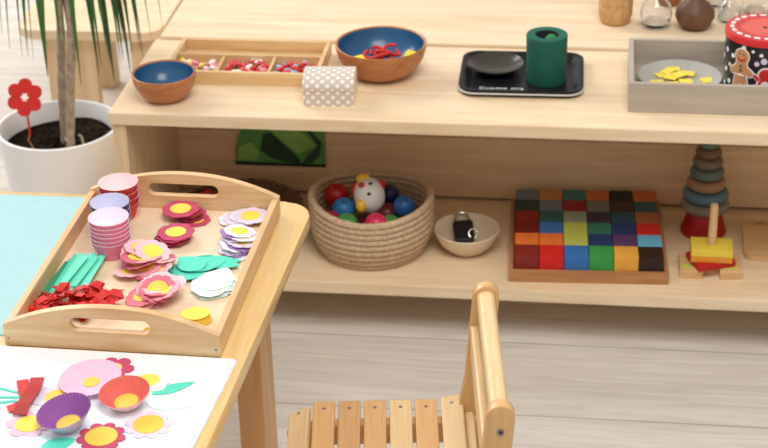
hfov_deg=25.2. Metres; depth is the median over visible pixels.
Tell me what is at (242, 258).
paper flower
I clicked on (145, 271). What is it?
paper flower
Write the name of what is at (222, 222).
paper flower
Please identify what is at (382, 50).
loop
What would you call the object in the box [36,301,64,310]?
bow
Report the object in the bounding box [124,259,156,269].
paper flower
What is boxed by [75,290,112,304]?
bow
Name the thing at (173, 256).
paper flower
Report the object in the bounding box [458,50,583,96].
serving tray
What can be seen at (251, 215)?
paper flower
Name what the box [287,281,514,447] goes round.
slatted chair
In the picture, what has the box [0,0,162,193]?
potted plant
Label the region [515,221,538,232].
cube
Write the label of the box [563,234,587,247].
cube
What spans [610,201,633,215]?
cube
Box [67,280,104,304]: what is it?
bow
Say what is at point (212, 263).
paper leaf
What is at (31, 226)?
mat
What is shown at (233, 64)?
bead
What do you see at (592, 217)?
cube
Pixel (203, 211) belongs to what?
paper flower
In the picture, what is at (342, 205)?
ball
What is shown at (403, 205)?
ball
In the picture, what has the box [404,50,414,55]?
wooden block
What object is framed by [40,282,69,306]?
bow
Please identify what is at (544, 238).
cube
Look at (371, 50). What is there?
loop
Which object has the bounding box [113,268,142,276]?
paper flower
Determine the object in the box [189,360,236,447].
paper sheet
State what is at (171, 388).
paper leaf
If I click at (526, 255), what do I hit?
cube
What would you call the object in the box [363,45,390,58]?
loop
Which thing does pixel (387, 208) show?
ball
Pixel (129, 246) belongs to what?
paper flower
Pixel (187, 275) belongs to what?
paper leaf
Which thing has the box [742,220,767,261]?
wooden board
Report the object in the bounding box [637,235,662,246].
cube
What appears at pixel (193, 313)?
disc
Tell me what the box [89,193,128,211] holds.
cup
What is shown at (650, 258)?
cube
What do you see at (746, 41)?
tin
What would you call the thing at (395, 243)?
rope basket
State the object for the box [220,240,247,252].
paper flower
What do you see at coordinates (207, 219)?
paper flower
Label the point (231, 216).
paper flower
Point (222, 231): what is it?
paper flower
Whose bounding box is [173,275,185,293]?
paper flower
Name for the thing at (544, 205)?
cube
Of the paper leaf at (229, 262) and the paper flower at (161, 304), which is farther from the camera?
the paper leaf at (229, 262)
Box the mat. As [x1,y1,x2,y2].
[0,194,84,335]
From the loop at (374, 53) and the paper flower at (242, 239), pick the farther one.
the loop at (374, 53)
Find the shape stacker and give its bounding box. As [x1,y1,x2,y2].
[678,203,742,279]
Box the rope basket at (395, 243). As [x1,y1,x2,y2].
[308,170,434,270]
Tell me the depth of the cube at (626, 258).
3.43 m
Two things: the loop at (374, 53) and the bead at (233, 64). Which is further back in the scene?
the bead at (233, 64)
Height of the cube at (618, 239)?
0.048 m
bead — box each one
[229,62,236,66]
[291,66,299,70]
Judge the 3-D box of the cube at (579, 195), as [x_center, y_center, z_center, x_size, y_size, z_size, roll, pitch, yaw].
[0.406,-0.041,3.682,0.048,0.048,0.048,1,28,5]
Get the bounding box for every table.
[0,191,309,447]
[18,0,182,103]
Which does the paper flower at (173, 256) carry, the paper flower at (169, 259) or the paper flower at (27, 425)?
the paper flower at (169, 259)
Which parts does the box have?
lid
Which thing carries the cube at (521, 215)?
in the tray at (515, 275)
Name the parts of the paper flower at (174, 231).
flower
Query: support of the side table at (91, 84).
on the floor at (577, 375)
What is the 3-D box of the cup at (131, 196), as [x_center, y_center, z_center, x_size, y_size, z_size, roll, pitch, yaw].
[-0.444,-0.047,2.889,0.068,0.031,0.068,5,29,12]
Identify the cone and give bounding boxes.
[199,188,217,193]
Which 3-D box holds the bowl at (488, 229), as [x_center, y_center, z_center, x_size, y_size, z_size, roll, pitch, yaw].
[0.172,0.030,3.570,0.136,0.052,0.136,2,28,7]
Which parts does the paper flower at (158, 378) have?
flower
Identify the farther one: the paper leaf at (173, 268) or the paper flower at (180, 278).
the paper leaf at (173, 268)
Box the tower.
[680,144,729,238]
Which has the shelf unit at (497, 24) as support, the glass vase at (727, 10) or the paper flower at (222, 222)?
the glass vase at (727, 10)
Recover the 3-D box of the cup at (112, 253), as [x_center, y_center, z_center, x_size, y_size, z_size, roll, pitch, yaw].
[-0.441,0.035,2.783,0.066,0.031,0.066,2,28,7]
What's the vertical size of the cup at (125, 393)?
0.027 m
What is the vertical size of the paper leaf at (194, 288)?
0.002 m
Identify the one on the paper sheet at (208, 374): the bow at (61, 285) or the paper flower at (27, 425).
the paper flower at (27, 425)
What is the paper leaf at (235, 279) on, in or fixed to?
on the paper leaf at (195, 294)
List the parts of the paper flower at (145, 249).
flower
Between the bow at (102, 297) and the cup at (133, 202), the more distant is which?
the cup at (133, 202)
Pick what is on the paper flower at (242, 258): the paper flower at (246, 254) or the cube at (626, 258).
the paper flower at (246, 254)
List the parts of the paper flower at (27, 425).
flower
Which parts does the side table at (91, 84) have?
leg, leg, leg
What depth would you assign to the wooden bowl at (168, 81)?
3.40 m
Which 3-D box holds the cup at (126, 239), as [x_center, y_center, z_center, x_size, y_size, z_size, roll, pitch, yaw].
[-0.441,0.029,2.780,0.066,0.031,0.066,-12,30,-19]
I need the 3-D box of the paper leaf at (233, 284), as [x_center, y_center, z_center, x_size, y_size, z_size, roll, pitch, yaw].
[-0.264,0.092,2.688,0.062,0.002,0.059,-3,28,-3]
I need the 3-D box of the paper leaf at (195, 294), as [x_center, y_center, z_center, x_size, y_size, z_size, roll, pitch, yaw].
[-0.267,0.102,2.678,0.062,0.002,0.059,-11,30,-18]
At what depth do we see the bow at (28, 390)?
2.43 m
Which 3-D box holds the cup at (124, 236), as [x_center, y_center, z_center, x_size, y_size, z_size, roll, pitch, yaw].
[-0.441,0.022,2.776,0.066,0.031,0.066,-25,36,-37]
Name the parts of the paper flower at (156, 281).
flower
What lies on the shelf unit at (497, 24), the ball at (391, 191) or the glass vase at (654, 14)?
the glass vase at (654, 14)
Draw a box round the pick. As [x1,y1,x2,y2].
[7,78,41,148]
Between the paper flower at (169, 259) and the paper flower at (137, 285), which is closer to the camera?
the paper flower at (137, 285)
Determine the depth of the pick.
3.73 m
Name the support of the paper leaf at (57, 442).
on the paper sheet at (208, 374)
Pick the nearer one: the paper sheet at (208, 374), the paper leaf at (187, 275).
the paper sheet at (208, 374)
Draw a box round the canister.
[526,27,567,87]
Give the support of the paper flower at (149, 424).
on the paper sheet at (208, 374)
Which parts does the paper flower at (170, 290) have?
flower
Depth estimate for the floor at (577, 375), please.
3.42 m
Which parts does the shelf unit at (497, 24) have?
panel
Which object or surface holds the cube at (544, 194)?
in the tray at (515, 275)
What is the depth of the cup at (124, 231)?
2.74 m
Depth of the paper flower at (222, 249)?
2.77 m
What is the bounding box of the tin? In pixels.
[722,13,767,84]
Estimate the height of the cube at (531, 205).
0.048 m
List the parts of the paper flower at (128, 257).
flower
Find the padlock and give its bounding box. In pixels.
[453,211,477,242]
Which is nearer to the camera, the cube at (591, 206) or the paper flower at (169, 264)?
the paper flower at (169, 264)
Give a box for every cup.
[36,392,90,433]
[58,359,121,395]
[88,207,128,229]
[88,217,128,233]
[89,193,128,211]
[89,222,129,238]
[89,225,129,242]
[90,232,129,246]
[90,234,130,260]
[98,173,137,194]
[98,184,138,200]
[98,375,149,411]
[99,190,139,206]
[130,197,139,219]
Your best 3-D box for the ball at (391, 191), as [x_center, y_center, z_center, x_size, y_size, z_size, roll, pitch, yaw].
[0.011,-0.063,3.603,0.042,0.042,0.042,2,28,7]
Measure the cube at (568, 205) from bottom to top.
0.048 m
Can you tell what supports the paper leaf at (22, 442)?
on the paper sheet at (208, 374)
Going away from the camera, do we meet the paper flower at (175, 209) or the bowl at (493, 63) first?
the paper flower at (175, 209)
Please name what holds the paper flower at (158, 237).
on the paper flower
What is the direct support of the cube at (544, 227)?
in the tray at (515, 275)
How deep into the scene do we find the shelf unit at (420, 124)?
3.49 m
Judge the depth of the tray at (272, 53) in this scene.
3.54 m
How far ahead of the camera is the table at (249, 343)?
2.79 m
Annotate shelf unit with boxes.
[109,40,767,311]
[161,0,767,208]
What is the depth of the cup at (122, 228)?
2.74 m
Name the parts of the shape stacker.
plate, plate, plate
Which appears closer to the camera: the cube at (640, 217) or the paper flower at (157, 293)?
the paper flower at (157, 293)
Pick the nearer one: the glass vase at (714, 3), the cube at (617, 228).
the cube at (617, 228)
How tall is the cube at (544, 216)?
0.048 m
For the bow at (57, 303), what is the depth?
2.62 m
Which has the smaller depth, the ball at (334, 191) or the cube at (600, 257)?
the cube at (600, 257)
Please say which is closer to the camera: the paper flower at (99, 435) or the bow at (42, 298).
the paper flower at (99, 435)
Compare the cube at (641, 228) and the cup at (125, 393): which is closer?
the cup at (125, 393)
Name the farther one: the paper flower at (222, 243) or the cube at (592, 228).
the cube at (592, 228)
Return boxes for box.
[302,66,356,106]
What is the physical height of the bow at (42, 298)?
0.028 m
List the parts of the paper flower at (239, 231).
flower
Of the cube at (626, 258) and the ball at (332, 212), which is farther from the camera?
the ball at (332, 212)
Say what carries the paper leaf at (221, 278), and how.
on the paper leaf at (194, 288)
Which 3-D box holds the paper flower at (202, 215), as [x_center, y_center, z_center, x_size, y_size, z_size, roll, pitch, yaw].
[-0.326,-0.013,2.892,0.045,0.006,0.045,-22,34,-33]
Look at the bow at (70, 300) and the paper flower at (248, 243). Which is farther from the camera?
the paper flower at (248, 243)
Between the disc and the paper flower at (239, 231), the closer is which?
the disc
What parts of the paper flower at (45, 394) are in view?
flower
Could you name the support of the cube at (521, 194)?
in the tray at (515, 275)
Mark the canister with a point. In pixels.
(546, 59)
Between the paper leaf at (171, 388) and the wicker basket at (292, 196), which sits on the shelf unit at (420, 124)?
the wicker basket at (292, 196)
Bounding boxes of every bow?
[6,377,44,414]
[28,295,49,311]
[33,291,64,304]
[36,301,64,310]
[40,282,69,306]
[49,284,89,300]
[51,286,79,296]
[51,299,85,321]
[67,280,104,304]
[74,290,112,304]
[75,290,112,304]
[85,281,123,304]
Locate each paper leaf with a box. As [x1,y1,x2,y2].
[0,436,53,447]
[41,438,75,447]
[146,399,190,409]
[151,382,194,394]
[168,264,178,274]
[173,269,204,279]
[177,256,206,271]
[190,281,230,297]
[194,293,227,299]
[196,267,234,290]
[197,257,225,271]
[210,256,238,268]
[218,278,236,295]
[225,281,234,291]
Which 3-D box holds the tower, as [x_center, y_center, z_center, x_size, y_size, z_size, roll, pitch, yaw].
[0.670,-0.095,3.570,0.101,0.250,0.101,2,28,7]
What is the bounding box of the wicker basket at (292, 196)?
[190,178,304,206]
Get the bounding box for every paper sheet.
[0,346,233,447]
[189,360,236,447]
[192,361,236,447]
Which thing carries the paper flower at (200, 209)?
on the paper flower at (203, 211)
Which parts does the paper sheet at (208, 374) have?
paper strip, paper strip, paper strip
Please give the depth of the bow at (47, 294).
2.63 m
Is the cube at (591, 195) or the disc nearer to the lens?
the disc
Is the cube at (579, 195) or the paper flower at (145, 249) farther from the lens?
the cube at (579, 195)
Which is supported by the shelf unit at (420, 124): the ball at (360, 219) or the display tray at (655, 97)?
the display tray at (655, 97)
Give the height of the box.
0.059 m
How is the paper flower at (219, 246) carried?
on the paper flower at (246, 254)
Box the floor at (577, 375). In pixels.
[0,0,767,447]
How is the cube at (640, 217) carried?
in the tray at (515, 275)
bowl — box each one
[131,59,195,103]
[335,26,425,81]
[434,213,499,256]
[467,51,523,76]
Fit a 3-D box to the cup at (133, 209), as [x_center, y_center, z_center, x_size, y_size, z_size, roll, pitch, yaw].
[-0.444,-0.026,2.900,0.068,0.031,0.068,2,28,7]
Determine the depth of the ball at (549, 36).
3.38 m
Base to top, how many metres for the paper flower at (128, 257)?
0.009 m
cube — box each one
[514,244,538,268]
[515,199,538,213]
[515,210,538,221]
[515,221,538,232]
[515,233,538,244]
[516,189,538,199]
[539,189,561,199]
[539,200,562,211]
[539,211,562,221]
[539,222,562,232]
[539,233,563,245]
[539,245,563,269]
[562,190,585,207]
[563,200,585,210]
[563,211,586,223]
[563,222,586,237]
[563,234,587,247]
[563,245,588,269]
[586,190,608,200]
[586,201,609,214]
[587,211,610,225]
[587,223,611,234]
[588,234,612,251]
[588,246,613,270]
[609,190,632,202]
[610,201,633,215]
[611,212,634,226]
[611,223,635,234]
[612,234,637,246]
[613,246,638,270]
[632,191,656,201]
[633,201,657,215]
[634,212,658,225]
[636,223,660,235]
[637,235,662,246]
[638,246,663,271]
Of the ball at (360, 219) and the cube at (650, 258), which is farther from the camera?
the ball at (360, 219)
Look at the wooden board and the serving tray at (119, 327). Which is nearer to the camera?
the serving tray at (119, 327)
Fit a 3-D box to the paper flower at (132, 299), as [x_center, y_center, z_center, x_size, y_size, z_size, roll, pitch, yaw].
[-0.370,0.110,2.648,0.056,0.012,0.058,-12,30,-19]
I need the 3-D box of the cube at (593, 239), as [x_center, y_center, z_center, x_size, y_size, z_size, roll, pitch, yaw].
[0.440,0.053,3.503,0.048,0.048,0.048,1,28,5]
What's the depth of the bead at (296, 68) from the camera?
3.48 m
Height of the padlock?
0.043 m
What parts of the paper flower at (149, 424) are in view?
flower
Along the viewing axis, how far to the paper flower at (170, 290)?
2.63 m
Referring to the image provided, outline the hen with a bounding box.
[351,173,384,213]
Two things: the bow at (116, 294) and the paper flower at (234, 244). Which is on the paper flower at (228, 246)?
the paper flower at (234, 244)
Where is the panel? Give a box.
[235,129,325,166]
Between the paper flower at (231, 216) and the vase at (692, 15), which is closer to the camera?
the paper flower at (231, 216)
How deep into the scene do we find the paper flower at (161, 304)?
2.64 m
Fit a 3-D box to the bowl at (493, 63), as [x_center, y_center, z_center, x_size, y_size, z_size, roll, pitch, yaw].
[0.226,-0.319,3.481,0.114,0.020,0.114,2,28,7]
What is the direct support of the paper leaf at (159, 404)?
on the paper sheet at (208, 374)
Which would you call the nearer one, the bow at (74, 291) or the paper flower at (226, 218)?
the bow at (74, 291)
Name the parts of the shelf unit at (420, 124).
panel, panel, panel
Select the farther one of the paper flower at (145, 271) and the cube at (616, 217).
the cube at (616, 217)
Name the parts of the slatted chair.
seat rail, post, rail, post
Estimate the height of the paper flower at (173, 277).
0.011 m
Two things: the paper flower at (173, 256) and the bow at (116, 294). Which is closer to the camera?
the bow at (116, 294)
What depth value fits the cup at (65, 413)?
2.37 m
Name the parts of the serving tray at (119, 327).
rail, paper strip, paper strip, paper strip, paper strip, paper strip, paper strip, paper strip, paper strip, paper strip, paper strip, handle, handle, rail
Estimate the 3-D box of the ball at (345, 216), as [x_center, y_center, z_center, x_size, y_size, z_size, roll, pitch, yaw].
[-0.076,0.001,3.512,0.048,0.048,0.048,2,28,7]
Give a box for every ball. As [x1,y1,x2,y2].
[324,183,348,206]
[327,210,338,216]
[332,197,354,214]
[337,213,357,222]
[357,217,365,222]
[365,213,386,223]
[376,203,397,217]
[384,184,398,203]
[385,214,397,221]
[393,195,415,216]
[545,34,556,38]
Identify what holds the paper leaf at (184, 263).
on the paper leaf at (212, 263)
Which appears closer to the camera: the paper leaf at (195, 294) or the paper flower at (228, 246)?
the paper leaf at (195, 294)
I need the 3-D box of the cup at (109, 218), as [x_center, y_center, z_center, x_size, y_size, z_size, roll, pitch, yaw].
[-0.442,0.002,2.766,0.066,0.031,0.066,16,32,29]
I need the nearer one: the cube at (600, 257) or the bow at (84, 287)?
the bow at (84, 287)
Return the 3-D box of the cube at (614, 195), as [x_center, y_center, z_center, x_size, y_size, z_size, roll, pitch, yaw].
[0.505,-0.039,3.674,0.048,0.048,0.048,1,28,5]
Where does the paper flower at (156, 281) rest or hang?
on the paper flower at (170, 290)
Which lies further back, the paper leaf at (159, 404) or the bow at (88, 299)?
the bow at (88, 299)
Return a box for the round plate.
[638,59,721,83]
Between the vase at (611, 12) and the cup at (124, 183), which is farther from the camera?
the vase at (611, 12)
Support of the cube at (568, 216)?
in the tray at (515, 275)
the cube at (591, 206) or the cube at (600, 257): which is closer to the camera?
the cube at (600, 257)
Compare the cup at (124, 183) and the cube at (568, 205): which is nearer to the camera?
the cup at (124, 183)
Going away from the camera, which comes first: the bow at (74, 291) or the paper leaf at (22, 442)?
the paper leaf at (22, 442)
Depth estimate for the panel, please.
3.77 m
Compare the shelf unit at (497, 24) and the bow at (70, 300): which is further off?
the shelf unit at (497, 24)
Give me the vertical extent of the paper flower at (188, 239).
0.002 m
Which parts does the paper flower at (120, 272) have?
flower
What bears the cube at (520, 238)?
in the tray at (515, 275)
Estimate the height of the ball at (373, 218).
0.048 m
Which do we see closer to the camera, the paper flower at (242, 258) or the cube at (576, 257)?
the paper flower at (242, 258)
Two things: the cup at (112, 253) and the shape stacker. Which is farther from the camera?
the shape stacker
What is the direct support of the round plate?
in the display tray at (655, 97)
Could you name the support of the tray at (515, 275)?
on the shelf unit at (420, 124)
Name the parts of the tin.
lid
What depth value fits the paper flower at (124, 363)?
2.50 m
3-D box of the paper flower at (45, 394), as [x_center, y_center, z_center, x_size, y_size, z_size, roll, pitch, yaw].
[-0.460,0.244,2.430,0.070,0.002,0.070,2,28,7]
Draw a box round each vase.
[598,0,632,25]
[640,0,672,29]
[668,0,681,5]
[675,0,714,31]
[707,0,722,7]
[717,0,740,23]
[742,0,767,13]
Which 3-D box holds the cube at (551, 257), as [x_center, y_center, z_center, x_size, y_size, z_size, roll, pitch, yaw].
[0.337,0.075,3.468,0.048,0.048,0.048,1,28,4]
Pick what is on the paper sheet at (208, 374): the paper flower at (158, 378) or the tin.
the paper flower at (158, 378)
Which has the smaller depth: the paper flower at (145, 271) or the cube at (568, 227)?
the paper flower at (145, 271)
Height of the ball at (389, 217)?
0.044 m
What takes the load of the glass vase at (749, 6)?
on the shelf unit at (497, 24)
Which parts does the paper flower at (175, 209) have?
flower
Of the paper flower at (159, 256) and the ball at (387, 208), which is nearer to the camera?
the paper flower at (159, 256)
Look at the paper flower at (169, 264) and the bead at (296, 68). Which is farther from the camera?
the bead at (296, 68)
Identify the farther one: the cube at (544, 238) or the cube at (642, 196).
the cube at (642, 196)
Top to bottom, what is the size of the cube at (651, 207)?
0.048 m
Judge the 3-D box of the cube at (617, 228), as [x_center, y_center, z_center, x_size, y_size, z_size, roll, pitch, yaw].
[0.493,0.031,3.543,0.048,0.048,0.048,1,28,5]
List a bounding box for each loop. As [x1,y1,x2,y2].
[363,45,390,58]
[370,49,390,58]
[373,51,393,58]
[374,43,400,56]
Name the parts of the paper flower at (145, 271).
flower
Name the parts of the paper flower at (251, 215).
flower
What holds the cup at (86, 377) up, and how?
on the paper sheet at (208, 374)
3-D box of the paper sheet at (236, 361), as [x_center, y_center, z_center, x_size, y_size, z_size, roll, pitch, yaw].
[-0.650,0.277,2.386,0.824,0.001,0.407,3,28,8]
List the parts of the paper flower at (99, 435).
flower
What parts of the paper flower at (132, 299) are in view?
flower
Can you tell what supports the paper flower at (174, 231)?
on the paper flower at (158, 237)
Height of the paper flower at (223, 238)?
0.009 m
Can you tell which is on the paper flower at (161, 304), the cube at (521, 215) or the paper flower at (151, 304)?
the paper flower at (151, 304)
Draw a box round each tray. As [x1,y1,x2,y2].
[3,171,280,356]
[170,37,331,86]
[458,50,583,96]
[509,199,668,284]
[628,38,767,115]
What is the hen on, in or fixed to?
on the ball at (360, 219)
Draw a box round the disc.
[181,307,209,319]
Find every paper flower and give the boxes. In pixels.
[6,411,46,436]
[32,383,65,405]
[76,423,125,447]
[107,357,133,375]
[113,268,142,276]
[120,252,149,263]
[124,239,142,255]
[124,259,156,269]
[125,289,150,306]
[125,410,172,438]
[129,255,161,263]
[129,263,163,276]
[129,367,171,391]
[132,303,155,308]
[134,240,170,262]
[135,280,142,295]
[139,275,175,302]
[139,300,167,308]
[141,262,171,277]
[141,272,176,293]
[142,292,175,295]
[144,254,175,268]
[151,281,179,300]
[153,257,176,262]
[157,223,194,240]
[157,236,187,242]
[158,237,190,245]
[162,201,198,217]
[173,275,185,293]
[177,208,201,219]
[177,214,203,221]
[183,207,206,221]
[183,214,210,226]
[218,245,238,255]
[219,211,233,225]
[220,226,234,238]
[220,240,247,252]
[221,229,252,242]
[221,247,248,254]
[223,212,245,224]
[223,225,255,237]
[224,252,248,257]
[224,255,246,260]
[225,242,249,251]
[227,242,251,247]
[230,210,254,224]
[231,233,256,241]
[231,241,252,247]
[233,207,265,223]
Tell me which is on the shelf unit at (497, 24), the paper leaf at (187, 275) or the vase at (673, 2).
the vase at (673, 2)
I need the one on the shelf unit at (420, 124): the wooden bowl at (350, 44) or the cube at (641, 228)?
the wooden bowl at (350, 44)

